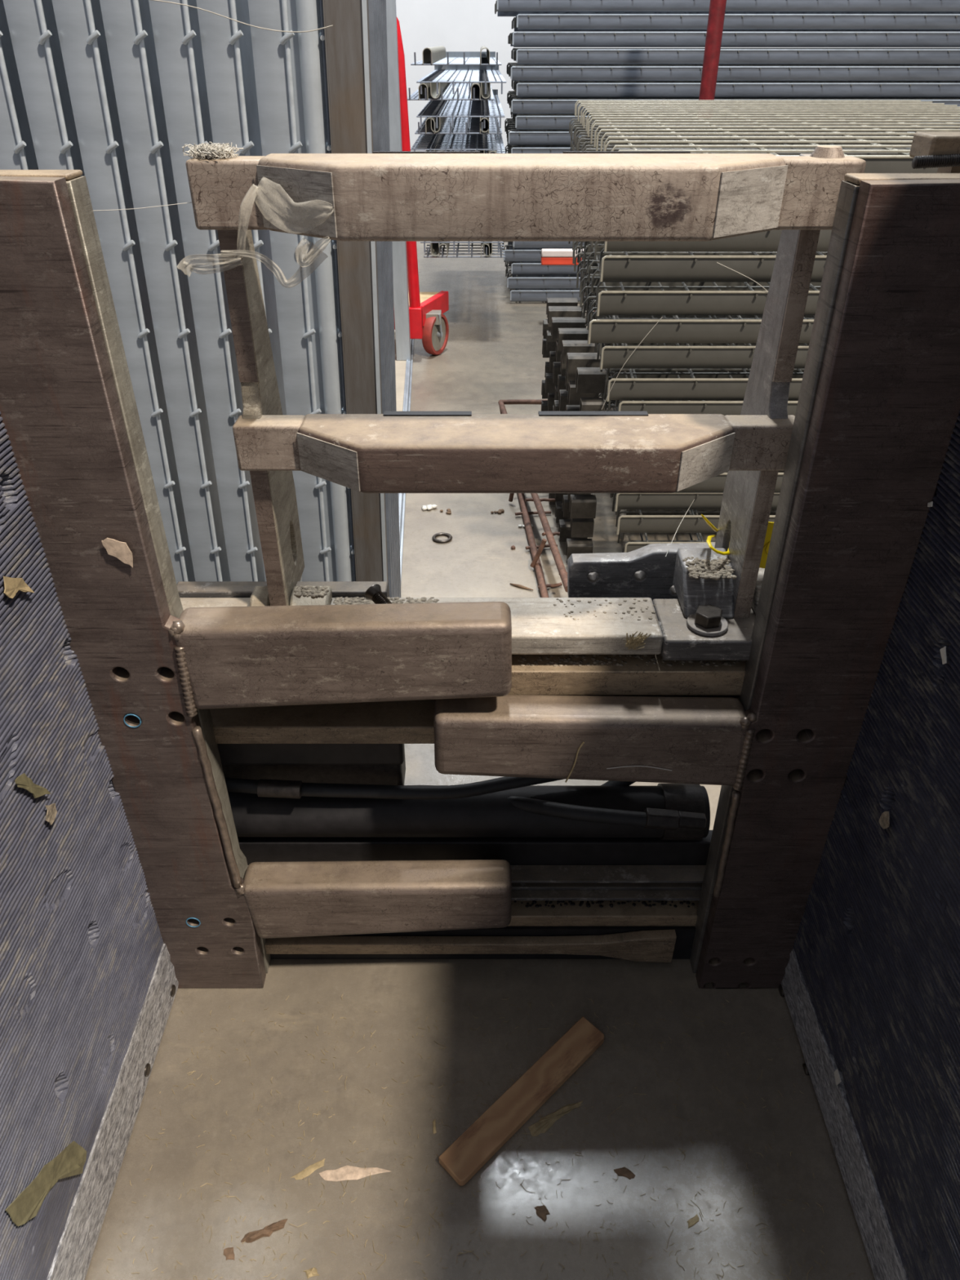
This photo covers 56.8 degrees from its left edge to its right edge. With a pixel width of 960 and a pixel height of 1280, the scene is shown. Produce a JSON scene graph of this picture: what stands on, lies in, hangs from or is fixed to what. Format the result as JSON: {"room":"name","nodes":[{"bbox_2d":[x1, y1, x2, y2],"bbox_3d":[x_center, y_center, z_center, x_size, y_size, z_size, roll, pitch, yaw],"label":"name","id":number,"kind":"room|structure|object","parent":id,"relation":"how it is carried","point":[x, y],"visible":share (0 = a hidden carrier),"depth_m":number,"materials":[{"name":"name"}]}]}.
{"room":"warehouse","nodes":[
{"label":"warehouse","id":0,"kind":"room"},
{"bbox_2d":[84,241,875,1279],"bbox_3d":[1.000,-0.838,3.656,14.000,0.100,13.000,0,34,0],"label":"floor","id":1,"kind":"structure","parent":0,"point":[492,353],"depth_m":1.31,"materials":[{"name":"concrete"}]},
{"bbox_2d":[0,0,38,169],"bbox_3d":[-0.778,-0.806,1.740,0.147,1.931,0.514,0,34,0],"label":"wall panel","id":2,"kind":"object","parent":1,"relation":"on","point":[17,152],"visible":0.08,"depth_m":1.46,"materials":[{"name":"metal"}]},
{"bbox_2d":[3,0,84,176],"bbox_3d":[-0.702,-0.805,1.740,0.144,1.931,0.514,0,34,0],"label":"wall panel","id":3,"kind":"object","parent":1,"relation":"on","point":[32,24],"visible":0.22,"depth_m":1.42,"materials":[{"name":"metal"}]},
{"bbox_2d":[52,0,195,584],"bbox_3d":[-0.628,-0.805,1.740,0.140,1.931,0.514,0,34,0],"label":"wall panel","id":4,"kind":"object","parent":1,"relation":"on","point":[79,23],"visible":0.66,"depth_m":1.56,"materials":[{"name":"metal"}]},
{"bbox_2d":[99,0,231,581],"bbox_3d":[-0.555,-0.805,1.740,0.137,1.931,0.514,0,34,0],"label":"wall panel","id":5,"kind":"object","parent":1,"relation":"on","point":[127,24],"visible":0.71,"depth_m":1.59,"materials":[{"name":"metal"}]},
{"bbox_2d":[148,0,265,581],"bbox_3d":[-0.480,-0.805,1.740,0.134,1.931,0.514,0,34,0],"label":"wall panel","id":6,"kind":"object","parent":1,"relation":"on","point":[175,27],"visible":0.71,"depth_m":1.59,"materials":[{"name":"metal"}]},
{"bbox_2d":[223,1247,234,1260],"bbox_3d":[-0.324,0.793,1.147,0.017,0.001,0.015,0,34,0],"label":"chip","id":7,"kind":"object","parent":1,"relation":"on","point":[228,1252],"visible":1,"depth_m":1.15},
{"bbox_2d":[195,0,302,581],"bbox_3d":[-0.407,-0.805,1.740,0.130,1.931,0.514,0,34,0],"label":"wall panel","id":8,"kind":"object","parent":1,"relation":"on","point":[226,43],"visible":0.23,"depth_m":1.43,"materials":[{"name":"metal"}]},
{"bbox_2d":[151,0,333,32],"bbox_3d":[-0.377,-0.894,1.266,0.331,0.046,0.001,0,34,0],"label":"cobweb","id":9,"kind":"object","parent":8,"relation":"attached to","point":[152,0],"visible":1,"depth_m":1.27},
{"bbox_2d":[0,169,511,1279],"bbox_3d":[-0.256,0.334,0.595,0.609,1.380,1.313,0,34,0],"label":"clamp","id":10,"kind":"object","parent":1,"relation":"on","point":[140,888],"visible":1,"depth_m":1.08,"materials":[{"name":"wood"}]},
{"bbox_2d":[3,576,34,598],"bbox_3d":[-0.490,-0.056,0.942,0.003,0.045,0.051,0,34,0],"label":"scrap","id":11,"kind":"object","parent":10,"relation":"attached to","point":[12,585],"visible":1,"depth_m":0.93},
{"bbox_2d":[14,773,51,798],"bbox_3d":[-0.490,0.162,0.974,0.003,0.067,0.050,0,34,0],"label":"scrap","id":12,"kind":"object","parent":10,"relation":"attached to","point":[23,781],"visible":1,"depth_m":0.97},
{"bbox_2d":[4,1141,86,1226],"bbox_3d":[-0.490,0.619,1.015,0.005,0.155,0.128,0,34,0],"label":"scrap","id":13,"kind":"object","parent":10,"relation":"attached to","point":[70,1162],"visible":1,"depth_m":1.00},
{"bbox_2d":[44,803,57,825],"bbox_3d":[-0.490,0.196,1.014,0.003,0.028,0.025,0,34,0],"label":"scrap","id":14,"kind":"object","parent":10,"relation":"attached to","point":[51,812],"visible":1,"depth_m":1.01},
{"bbox_2d":[101,537,133,567],"bbox_3d":[-0.410,-0.099,1.007,0.031,0.038,0.002,0,34,0],"label":"chip","id":15,"kind":"object","parent":10,"relation":"attached to","point":[118,549],"visible":1,"depth_m":1.00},
{"bbox_2d":[240,1218,287,1242],"bbox_3d":[-0.283,0.777,1.167,0.063,0.006,0.014,-12,36,-18],"label":"chip","id":16,"kind":"object","parent":1,"relation":"on","point":[267,1231],"visible":1,"depth_m":1.16,"materials":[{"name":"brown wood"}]},
{"bbox_2d":[248,0,331,581],"bbox_3d":[-0.328,-0.805,1.741,0.070,1.930,0.514,1,34,-1],"label":"wall panel","id":17,"kind":"object","parent":1,"relation":"on","point":[271,50],"visible":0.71,"depth_m":1.56,"materials":[{"name":"metal"}]},
{"bbox_2d":[290,1158,324,1179],"bbox_3d":[-0.236,0.736,1.232,0.056,0.001,0.012,-20,39,-27],"label":"chip","id":18,"kind":"object","parent":1,"relation":"on","point":[310,1169],"visible":1,"depth_m":1.23,"materials":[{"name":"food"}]},
{"bbox_2d":[303,1266,319,1278],"bbox_3d":[-0.215,0.804,1.129,0.021,0.003,0.012,-10,35,-15],"label":"chip","id":19,"kind":"object","parent":1,"relation":"on","point":[312,1272],"visible":1,"depth_m":1.13,"materials":[{"name":"wood"}]},
{"bbox_2d":[286,0,355,581],"bbox_3d":[-0.277,-0.683,1.550,0.120,2.001,0.067,0,34,0],"label":"panel","id":20,"kind":"object","parent":1,"relation":"on","point":[308,51],"visible":0.52,"depth_m":1.56,"materials":[{"name":"metal"}]},
{"bbox_2d":[319,1165,391,1181],"bbox_3d":[-0.173,0.738,1.229,0.101,0.001,0.021,0,34,0],"label":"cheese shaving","id":21,"kind":"object","parent":1,"relation":"on","point":[347,1172],"visible":1,"depth_m":1.23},
{"bbox_2d":[322,0,388,582],"bbox_3d":[-0.211,-0.672,1.533,0.122,2.000,0.046,0,34,0],"label":"post","id":22,"kind":"object","parent":1,"relation":"on","point":[347,42],"visible":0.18,"depth_m":1.54,"materials":[{"name":"metal"}]},
{"bbox_2d":[368,0,400,597],"bbox_3d":[-0.184,-0.773,1.651,0.075,1.964,0.258,0,34,0],"label":"post","id":23,"kind":"object","parent":1,"relation":"on","point":[376,8],"visible":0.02,"depth_m":1.65,"materials":[{"name":"metal"}]},
{"bbox_2d":[394,329,406,411],"bbox_3d":[-0.455,-1.235,4.125,0.234,0.035,4.796,-2,34,-2],"label":"trim","id":24,"kind":"structure","parent":1,"relation":"on","point":[400,366],"depth_m":3.99,"materials":[{"name":"concrete"}]},
{"bbox_2d":[386,0,411,360],"bbox_3d":[-0.365,-2.578,3.432,0.066,2.964,0.054,0,34,0],"label":"wall panel","id":25,"kind":"object","parent":24,"relation":"on","point":[401,299],"visible":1,"depth_m":3.95,"materials":[{"name":"paint"}]},
{"bbox_2d":[398,338,413,584],"bbox_3d":[-0.330,-1.237,4.123,0.028,0.040,4.786,-2,34,-2],"label":"trim","id":26,"kind":"structure","parent":1,"relation":"on","point":[408,376],"depth_m":3.72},
{"bbox_2d":[393,17,448,355],"bbox_3d":[-0.532,-2.080,4.080,0.751,1.486,0.410,0,34,0],"label":"jack","id":27,"kind":"object","parent":1,"relation":"on","point":[428,322],"visible":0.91,"depth_m":4.22,"materials":[{"name":"red paint"}]},
{"bbox_2d":[421,504,437,510],"bbox_3d":[-0.169,-0.444,2.972,0.056,0.013,0.030,-7,35,-10],"label":"paper scrap","id":28,"kind":"object","parent":1,"relation":"on","point":[428,507],"visible":1,"depth_m":2.97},
{"bbox_2d":[432,1119,436,1133],"bbox_3d":[-0.066,0.702,1.282,0.005,0.002,0.021,-4,34,-6],"label":"husk","id":29,"kind":"object","parent":1,"relation":"on","point":[434,1131],"visible":1,"depth_m":1.28,"materials":[{"name":"plant"}]},
{"bbox_2d":[431,532,452,542],"bbox_3d":[-0.119,-0.322,2.794,0.064,0.007,0.064,0,34,0],"label":"washer","id":30,"kind":"object","parent":1,"relation":"on","point":[450,537],"visible":1,"depth_m":2.79,"materials":[{"name":"metal"}]},
{"bbox_2d":[440,508,451,514],"bbox_3d":[-0.114,-0.427,2.952,0.039,0.008,0.034,0,34,0],"label":"crumbs","id":31,"kind":"object","parent":1,"relation":"on","point":[448,510],"visible":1,"depth_m":2.95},
{"bbox_2d":[423,241,505,257],"bbox_3d":[-0.076,-2.421,5.129,0.400,0.092,1.915,0,34,0],"label":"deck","id":32,"kind":"object","parent":1,"relation":"on","point":[446,245],"visible":0.32,"depth_m":4.37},
{"bbox_2d":[420,241,502,256],"bbox_3d":[-0.090,-2.450,5.109,0.400,0.094,1.915,0,34,0],"label":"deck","id":33,"kind":"object","parent":32,"relation":"on","point":[435,251],"visible":0.23,"depth_m":4.33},
{"bbox_3d":[-0.120,-2.530,5.055,0.400,0.092,1.915,0,34,0],"label":"deck","id":34,"kind":"object","parent":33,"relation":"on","visible":0},
{"bbox_3d":[-0.066,-2.559,5.035,0.400,0.094,1.915,0,34,0],"label":"deck","id":35,"kind":"object","parent":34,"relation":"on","visible":0},
{"bbox_3d":[-0.108,-2.640,4.981,0.400,0.092,1.915,0,34,0],"label":"deck","id":36,"kind":"object","parent":35,"relation":"on","visible":0},
{"bbox_3d":[-0.107,-2.669,4.961,0.400,0.094,1.915,0,34,0],"label":"deck","id":37,"kind":"object","parent":36,"relation":"on","visible":0},
{"bbox_2d":[437,133,505,153],"bbox_3d":[-0.067,-2.749,4.907,0.400,0.092,1.915,0,34,0],"label":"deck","id":38,"kind":"object","parent":37,"relation":"on","point":[499,140],"visible":0.12,"depth_m":4.81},
{"bbox_2d":[410,133,497,153],"bbox_3d":[-0.121,-2.778,4.888,0.400,0.094,1.915,0,34,0],"label":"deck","id":39,"kind":"object","parent":38,"relation":"on","point":[432,141],"visible":0.35,"depth_m":4.40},
{"bbox_2d":[414,117,502,134],"bbox_3d":[-0.098,-2.858,4.833,0.400,0.092,1.915,0,34,0],"label":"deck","id":40,"kind":"object","parent":39,"relation":"on","point":[460,124],"visible":0.47,"depth_m":4.24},
{"bbox_2d":[416,89,504,132],"bbox_3d":[-0.088,-2.888,4.814,0.400,0.094,1.915,0,34,0],"label":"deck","id":41,"kind":"object","parent":40,"relation":"on","point":[442,109],"visible":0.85,"depth_m":4.33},
{"bbox_2d":[407,83,494,100],"bbox_3d":[-0.135,-2.968,4.760,0.400,0.092,1.915,0,34,0],"label":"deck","id":42,"kind":"object","parent":41,"relation":"on","point":[460,90],"visible":0.69,"depth_m":4.17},
{"bbox_2d":[416,65,506,98],"bbox_3d":[-0.083,-2.997,4.740,0.400,0.094,1.915,0,34,0],"label":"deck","id":43,"kind":"object","parent":42,"relation":"on","point":[442,76],"visible":0.99,"depth_m":4.44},
{"bbox_2d":[410,45,501,65],"bbox_3d":[-0.105,-3.077,4.686,0.400,0.092,1.915,0,34,0],"label":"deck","id":44,"kind":"object","parent":43,"relation":"on","point":[434,55],"visible":1,"depth_m":4.34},
{"bbox_2d":[177,542,755,962],"bbox_3d":[0.036,0.204,1.414,0.933,0.677,0.253,0,34,0],"label":"carriage","id":45,"kind":"object","parent":1,"relation":"on","point":[611,869],"visible":0.41,"depth_m":1.39,"materials":[{"name":"metal"}]},
{"bbox_2d":[364,583,391,604],"bbox_3d":[-0.137,-0.056,1.192,0.026,0.031,0.039,-21,39,-28],"label":"screw","id":46,"kind":"object","parent":45,"relation":"on","point":[374,593],"visible":0.7,"depth_m":1.19,"materials":[{"name":"metal"}]},
{"bbox_2d":[185,145,866,636],"bbox_3d":[0.054,-0.277,1.066,0.732,0.558,0.227,0,34,0],"label":"load backrest","id":47,"kind":"object","parent":45,"relation":"on","point":[377,196],"visible":0.95,"depth_m":0.98,"materials":[{"name":"paint"}]},
{"bbox_2d":[99,202,190,210],"bbox_3d":[-0.350,-0.435,0.892,0.130,0.005,0.005,-8,35,-11],"label":"cobweb","id":48,"kind":"object","parent":47,"relation":"attached to","point":[185,202],"visible":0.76,"depth_m":0.89},
{"bbox_2d":[182,142,243,159],"bbox_3d":[-0.270,-0.489,0.888,0.061,0.015,0.045,0,34,0],"label":"tuft","id":49,"kind":"object","parent":47,"relation":"on","point":[224,150],"visible":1,"depth_m":0.88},
{"bbox_2d":[686,613,728,636],"bbox_3d":[0.302,-0.022,1.180,0.053,0.005,0.053,4,34,6],"label":"washer","id":50,"kind":"object","parent":47,"relation":"in","point":[697,624],"depth_m":1.16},
{"bbox_2d":[701,514,773,568],"bbox_3d":[0.346,-0.154,1.222,0.088,0.074,0.104,0,34,0],"label":"strap","id":51,"kind":"object","parent":47,"relation":"attached to","point":[770,526],"visible":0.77,"depth_m":1.19,"materials":[{"name":"plastic"}]},
{"bbox_2d":[625,631,650,649],"bbox_3d":[0.205,0.001,1.155,0.032,0.030,0.007,0,34,0],"label":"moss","id":52,"kind":"object","parent":45,"relation":"on","point":[638,640],"visible":1,"depth_m":1.15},
{"bbox_2d":[665,498,694,556],"bbox_3d":[0.399,-0.238,1.749,0.009,0.392,1.067,9,35,13],"label":"cobweb","id":53,"kind":"object","parent":45,"relation":"attached to","point":[694,499],"visible":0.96,"depth_m":1.71},
{"bbox_2d":[106,994,850,1279],"bbox_3d":[-0.002,0.699,1.287,0.973,0.001,0.424,0,34,0],"label":"litter","id":54,"kind":"object","parent":1,"relation":"on","point":[342,994],"visible":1,"depth_m":1.22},
{"bbox_2d":[490,508,504,513],"bbox_3d":[0.058,-0.428,2.951,0.046,0.010,0.031,0,34,0],"label":"crumbs","id":55,"kind":"object","parent":1,"relation":"on","point":[502,510],"visible":1,"depth_m":2.95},
{"bbox_2d":[439,1016,604,1186],"bbox_3d":[0.069,0.673,1.311,0.309,0.016,0.047,-29,43,-35],"label":"wooden plank","id":56,"kind":"object","parent":1,"relation":"on","point":[473,1148],"visible":1,"depth_m":1.29,"materials":[{"name":"wood"}]},
{"bbox_2d":[510,582,533,590],"bbox_3d":[0.119,-0.152,2.543,0.074,0.009,0.010,20,39,27],"label":"twig","id":57,"kind":"object","parent":1,"relation":"on","point":[511,584],"visible":1,"depth_m":2.54,"materials":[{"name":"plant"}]},
{"bbox_2d":[497,399,567,597],"bbox_3d":[0.195,-0.511,2.983,0.245,0.112,1.482,0,34,0],"label":"frame","id":58,"kind":"object","parent":1,"relation":"on","point":[535,553],"visible":0.48,"depth_m":2.68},
{"bbox_2d":[534,1204,549,1222],"bbox_3d":[0.084,0.766,1.187,0.016,0.001,0.022,-17,38,-23],"label":"chip","id":59,"kind":"object","parent":1,"relation":"on","point":[542,1211],"visible":1,"depth_m":1.19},
{"bbox_2d":[506,261,585,301],"bbox_3d":[1.827,-2.320,5.681,3.301,0.066,1.014,0,34,0],"label":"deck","id":60,"kind":"object","parent":1,"relation":"on","point":[518,295],"visible":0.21,"depth_m":5.27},
{"bbox_2d":[503,246,582,288],"bbox_3d":[1.808,-2.376,5.632,3.301,0.066,1.014,0,34,0],"label":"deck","id":61,"kind":"object","parent":60,"relation":"on","point":[517,282],"visible":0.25,"depth_m":5.22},
{"bbox_2d":[507,246,585,275],"bbox_3d":[1.832,-2.448,5.607,3.301,0.066,1.014,0,34,0],"label":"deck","id":62,"kind":"object","parent":61,"relation":"on","point":[520,268],"visible":0.16,"depth_m":5.20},
{"bbox_2d":[502,241,583,261],"bbox_3d":[1.785,-2.504,5.557,3.301,0.066,1.014,0,34,0],"label":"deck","id":63,"kind":"object","parent":62,"relation":"on","point":[513,254],"visible":0.13,"depth_m":5.15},
{"bbox_2d":[512,241,584,248],"bbox_3d":[1.839,-2.560,5.507,3.301,0.066,1.014,0,34,0],"label":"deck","id":64,"kind":"object","parent":63,"relation":"on","point":[516,244],"visible":0.06,"depth_m":5.10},
{"bbox_3d":[1.799,-2.633,5.482,3.301,0.066,1.013,0,34,0],"label":"deck","id":65,"kind":"object","parent":64,"relation":"on","visible":0},
{"bbox_3d":[1.825,-2.689,5.432,3.301,0.066,1.014,0,34,0],"label":"deck","id":66,"kind":"object","parent":65,"relation":"on","visible":0},
{"bbox_3d":[1.795,-2.745,5.383,3.301,0.066,1.013,0,34,0],"label":"deck","id":67,"kind":"object","parent":66,"relation":"on","visible":0},
{"bbox_3d":[1.834,-2.817,5.358,3.301,0.066,1.013,0,34,0],"label":"deck","id":68,"kind":"object","parent":67,"relation":"on","visible":0},
{"bbox_2d":[505,145,513,153],"bbox_3d":[1.807,-2.873,5.308,3.301,0.066,1.014,0,34,0],"label":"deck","id":69,"kind":"object","parent":68,"relation":"on","point":[506,149],"visible":0.07,"depth_m":5.59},
{"bbox_2d":[506,137,575,153],"bbox_3d":[1.818,-2.929,5.258,3.301,0.066,1.014,0,34,0],"label":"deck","id":70,"kind":"object","parent":69,"relation":"on","point":[517,148],"visible":0.19,"depth_m":4.84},
{"bbox_2d":[504,118,585,145],"bbox_3d":[1.802,-3.002,5.233,3.301,0.066,1.014,0,34,0],"label":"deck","id":71,"kind":"object","parent":70,"relation":"on","point":[515,137],"visible":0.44,"depth_m":4.83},
{"bbox_2d":[510,110,959,129],"bbox_3d":[1.839,-3.058,5.184,3.301,0.066,1.014,0,34,0],"label":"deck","id":72,"kind":"object","parent":71,"relation":"on","point":[522,122],"visible":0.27,"depth_m":4.77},
{"bbox_2d":[506,90,959,114],"bbox_3d":[1.815,-3.114,5.134,3.301,0.066,1.014,0,34,0],"label":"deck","id":73,"kind":"object","parent":72,"relation":"on","point":[518,105],"visible":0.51,"depth_m":4.82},
{"bbox_2d":[511,80,959,97],"bbox_3d":[1.841,-3.186,5.109,3.301,0.066,1.014,0,34,0],"label":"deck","id":74,"kind":"object","parent":73,"relation":"on","point":[522,88],"visible":0.68,"depth_m":4.70,"materials":[{"name":"metal"}]},
{"bbox_2d":[506,62,959,80],"bbox_3d":[1.809,-3.242,5.059,3.301,0.066,1.014,0,34,0],"label":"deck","id":75,"kind":"object","parent":74,"relation":"on","point":[516,72],"visible":0.91,"depth_m":4.65,"materials":[{"name":"metal"}]},
{"bbox_2d":[511,48,959,64],"bbox_3d":[1.836,-3.298,5.009,3.301,0.066,1.014,0,34,0],"label":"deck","id":76,"kind":"object","parent":75,"relation":"on","point":[521,55],"visible":1,"depth_m":4.60,"materials":[{"name":"metal"}]},
{"bbox_2d":[507,31,959,47],"bbox_3d":[1.816,-3.371,4.984,3.301,0.066,1.014,0,34,0],"label":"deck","id":77,"kind":"object","parent":76,"relation":"on","point":[516,39],"visible":0.98,"depth_m":4.57,"materials":[{"name":"metal"}]},
{"bbox_2d":[511,13,959,31],"bbox_3d":[1.836,-3.427,4.935,3.301,0.066,1.014,0,34,0],"label":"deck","id":78,"kind":"object","parent":77,"relation":"on","point":[522,22],"visible":0.98,"depth_m":4.52,"materials":[{"name":"metal"}]},
{"bbox_2d":[494,0,959,16],"bbox_3d":[1.734,-3.483,4.885,3.301,0.066,1.014,0,34,0],"label":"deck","id":79,"kind":"object","parent":78,"relation":"on","point":[503,7],"visible":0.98,"depth_m":4.48,"materials":[{"name":"metal"}]},
{"bbox_2d":[528,1100,583,1136],"bbox_3d":[0.112,0.693,1.294,0.094,0.003,0.020,-20,39,-27],"label":"straw shred","id":80,"kind":"object","parent":1,"relation":"on","point":[544,1123],"visible":1,"depth_m":1.29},
{"bbox_2d":[541,248,583,265],"bbox_3d":[0.548,-1.882,4.761,0.450,0.396,0.050,0,34,0],"label":"rail","id":81,"kind":"object","parent":1,"relation":"on","point":[548,256],"visible":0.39,"depth_m":4.66,"materials":[{"name":"red metal"}]},
{"bbox_2d":[541,297,605,561],"bbox_3d":[0.276,-0.707,2.850,0.114,0.566,0.877,0,34,0],"label":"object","id":82,"kind":"object","parent":1,"relation":"on","point":[574,380],"visible":0.56,"depth_m":2.66,"materials":[{"name":"metal"}]},
{"bbox_2d":[613,1166,635,1179],"bbox_3d":[0.200,0.737,1.230,0.031,0.001,0.015,10,35,14],"label":"chip","id":83,"kind":"object","parent":1,"relation":"on","point":[624,1171],"visible":1,"depth_m":1.23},
{"bbox_2d":[600,395,776,552],"bbox_3d":[1.161,-0.719,3.311,1.502,0.057,2.113,0,34,0],"label":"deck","id":84,"kind":"object","parent":1,"relation":"on","point":[629,512],"visible":0.06,"depth_m":2.88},
{"bbox_2d":[594,343,715,571],"bbox_3d":[1.156,-0.779,3.288,1.502,0.057,2.113,0,34,0],"label":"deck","id":85,"kind":"object","parent":84,"relation":"on","point":[689,510],"visible":0.02,"depth_m":2.50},
{"bbox_2d":[594,342,783,552],"bbox_3d":[1.136,-0.822,3.241,1.502,0.057,2.113,0,34,0],"label":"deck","id":86,"kind":"object","parent":85,"relation":"on","point":[629,546],"visible":0.09,"depth_m":2.37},
{"bbox_2d":[581,311,784,534],"bbox_3d":[1.111,-0.887,3.197,1.502,0.057,2.113,0,34,0],"label":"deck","id":87,"kind":"object","parent":86,"relation":"on","point":[641,523],"visible":0.14,"depth_m":2.33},
{"bbox_2d":[579,297,780,511],"bbox_3d":[1.103,-0.945,3.176,1.502,0.057,2.113,0,34,0],"label":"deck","id":88,"kind":"object","parent":87,"relation":"on","point":[678,500],"visible":0.16,"depth_m":2.31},
{"bbox_2d":[582,292,814,491],"bbox_3d":[1.103,-0.986,3.131,1.502,0.057,2.113,0,34,0],"label":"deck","id":89,"kind":"object","parent":88,"relation":"on","point":[717,483],"visible":0.03,"depth_m":2.28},
{"bbox_2d":[579,271,812,409],"bbox_3d":[1.096,-1.036,3.097,1.502,0.057,2.113,0,34,0],"label":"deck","id":90,"kind":"object","parent":89,"relation":"on","point":[590,280],"visible":0.07,"depth_m":3.10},
{"bbox_2d":[578,256,807,411],"bbox_3d":[1.086,-1.096,3.074,1.502,0.057,2.113,0,34,0],"label":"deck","id":91,"kind":"object","parent":90,"relation":"on","point":[695,316],"visible":0.12,"depth_m":2.65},
{"bbox_2d":[579,244,808,415],"bbox_3d":[1.086,-1.139,3.027,1.502,0.057,2.113,0,34,0],"label":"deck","id":92,"kind":"object","parent":91,"relation":"on","point":[723,407],"visible":0.15,"depth_m":2.15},
{"bbox_2d":[575,241,814,401],"bbox_3d":[1.056,-1.185,2.997,1.502,0.057,2.113,0,34,0],"label":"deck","id":93,"kind":"object","parent":92,"relation":"on","point":[623,388],"visible":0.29,"depth_m":2.13,"materials":[{"name":"metal"}]},
{"bbox_2d":[574,241,809,369],"bbox_3d":[1.036,-1.253,2.969,1.502,0.057,2.113,0,34,0],"label":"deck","id":94,"kind":"object","parent":93,"relation":"on","point":[687,357],"visible":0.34,"depth_m":2.10,"materials":[{"name":"metal"}]},
{"bbox_2d":[568,241,821,344],"bbox_3d":[1.001,-1.298,2.920,1.502,0.057,2.113,0,34,0],"label":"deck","id":95,"kind":"object","parent":94,"relation":"on","point":[740,330],"visible":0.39,"depth_m":2.06,"materials":[{"name":"metal"}]},
{"bbox_2d":[601,317,662,408],"bbox_3d":[0.355,-0.648,2.089,0.123,0.218,0.001,0,34,0],"label":"cobweb","id":96,"kind":"object","parent":95,"relation":"attached to","point":[661,317],"visible":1,"depth_m":2.08},
{"bbox_2d":[578,241,827,315],"bbox_3d":[1.017,-1.350,2.885,1.502,0.057,2.113,0,34,0],"label":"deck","id":97,"kind":"object","parent":95,"relation":"on","point":[752,302],"visible":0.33,"depth_m":2.02,"materials":[{"name":"metal"}]},
{"bbox_2d":[589,241,826,281],"bbox_3d":[1.021,-1.417,2.858,1.502,0.057,2.113,0,34,0],"label":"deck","id":98,"kind":"object","parent":97,"relation":"on","point":[691,267],"visible":0.2,"depth_m":1.99,"materials":[{"name":"metal"}]},
{"bbox_2d":[570,137,911,251],"bbox_3d":[1.023,-1.463,2.809,1.502,0.057,2.113,0,34,0],"label":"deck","id":99,"kind":"object","parent":98,"relation":"on","point":[767,241],"visible":0.09,"depth_m":1.95,"materials":[{"name":"metal"}]},
{"bbox_2d":[568,119,959,155],"bbox_3d":[1.013,-1.518,2.772,1.502,0.057,2.113,0,34,0],"label":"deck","id":100,"kind":"object","parent":99,"relation":"on","point":[578,128],"visible":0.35,"depth_m":2.99,"materials":[{"name":"metal"}]},
{"bbox_2d":[574,99,959,173],"bbox_3d":[1.034,-1.571,2.736,1.502,0.061,2.113,0,34,0],"label":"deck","id":101,"kind":"object","parent":100,"relation":"on","point":[874,109],"visible":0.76,"depth_m":2.68,"materials":[{"name":"metal"}]},
{"bbox_2d":[716,262,768,292],"bbox_3d":[0.599,-0.801,1.985,0.150,0.082,0.001,0,34,0],"label":"cobweb","id":102,"kind":"object","parent":97,"relation":"attached to","point":[717,262],"visible":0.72,"depth_m":1.98},
{"bbox_2d":[686,1213,698,1228],"bbox_3d":[0.282,0.771,1.178,0.022,0.002,0.008,-18,38,-25],"label":"straw shred","id":103,"kind":"object","parent":1,"relation":"on","point":[695,1220],"visible":1,"depth_m":1.18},
{"bbox_2d":[433,173,959,1279],"bbox_3d":[0.249,0.289,0.565,0.622,1.511,1.313,0,34,0],"label":"clamp","id":104,"kind":"object","parent":1,"relation":"on","point":[846,713],"visible":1,"depth_m":1.05,"materials":[{"name":"wood"}]},
{"bbox_2d":[564,742,584,782],"bbox_3d":[0.126,0.163,1.184,0.022,0.071,0.002,0,34,0],"label":"strand","id":105,"kind":"object","parent":104,"relation":"hanging from","point":[582,744],"visible":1,"depth_m":1.18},
{"bbox_2d":[606,765,671,770],"bbox_3d":[0.214,0.172,1.190,0.088,0.009,0.001,0,34,0],"label":"strand","id":106,"kind":"object","parent":104,"relation":"on","point":[628,766],"visible":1,"depth_m":1.19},
{"bbox_2d":[834,1068,841,1084],"bbox_3d":[0.491,0.603,1.220,0.002,0.021,0.019,0,34,0],"label":"plastic sliver","id":107,"kind":"object","parent":104,"relation":"attached to","point":[837,1079],"visible":1,"depth_m":1.22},
{"bbox_2d":[878,811,889,828],"bbox_3d":[0.490,0.218,1.075,0.003,0.029,0.022,0,34,0],"label":"mud patch","id":108,"kind":"object","parent":104,"relation":"attached to","point":[884,822],"visible":1,"depth_m":1.07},
{"bbox_2d":[927,501,933,506],"bbox_3d":[0.491,-0.148,0.968,0.002,0.009,0.009,0,34,0],"label":"paint fleck","id":109,"kind":"object","parent":104,"relation":"attached to","point":[929,504],"visible":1,"depth_m":0.97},
{"bbox_2d":[909,131,959,173],"bbox_3d":[0.484,-0.367,0.970,0.116,0.324,0.061,0,34,0],"label":"block","id":110,"kind":"object","parent":104,"relation":"attached to","point":[929,149],"visible":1,"depth_m":0.87,"materials":[{"name":"beige paint"}]},
{"bbox_2d":[939,646,946,664],"bbox_3d":[0.491,0.016,0.940,0.002,0.019,0.017,0,34,0],"label":"plastic sliver","id":111,"kind":"object","parent":104,"relation":"attached to","point":[943,651],"visible":1,"depth_m":0.94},
{"bbox_2d":[697,0,726,117],"bbox_3d":[1.010,-2.282,4.009,0.180,1.900,0.140,0,34,0],"label":"pole","id":112,"kind":"object","parent":1,"relation":"on","point":[717,7],"visible":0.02,"depth_m":3.81,"materials":[{"name":"metal"}]},
{"bbox_2d":[395,0,959,153],"bbox_3d":[1.000,-7.472,7.143,14.000,7.000,0.200,0,34,0],"label":"wall","id":113,"kind":"structure","parent":0,"point":[456,25],"depth_m":8.28,"materials":[{"name":"paint"}]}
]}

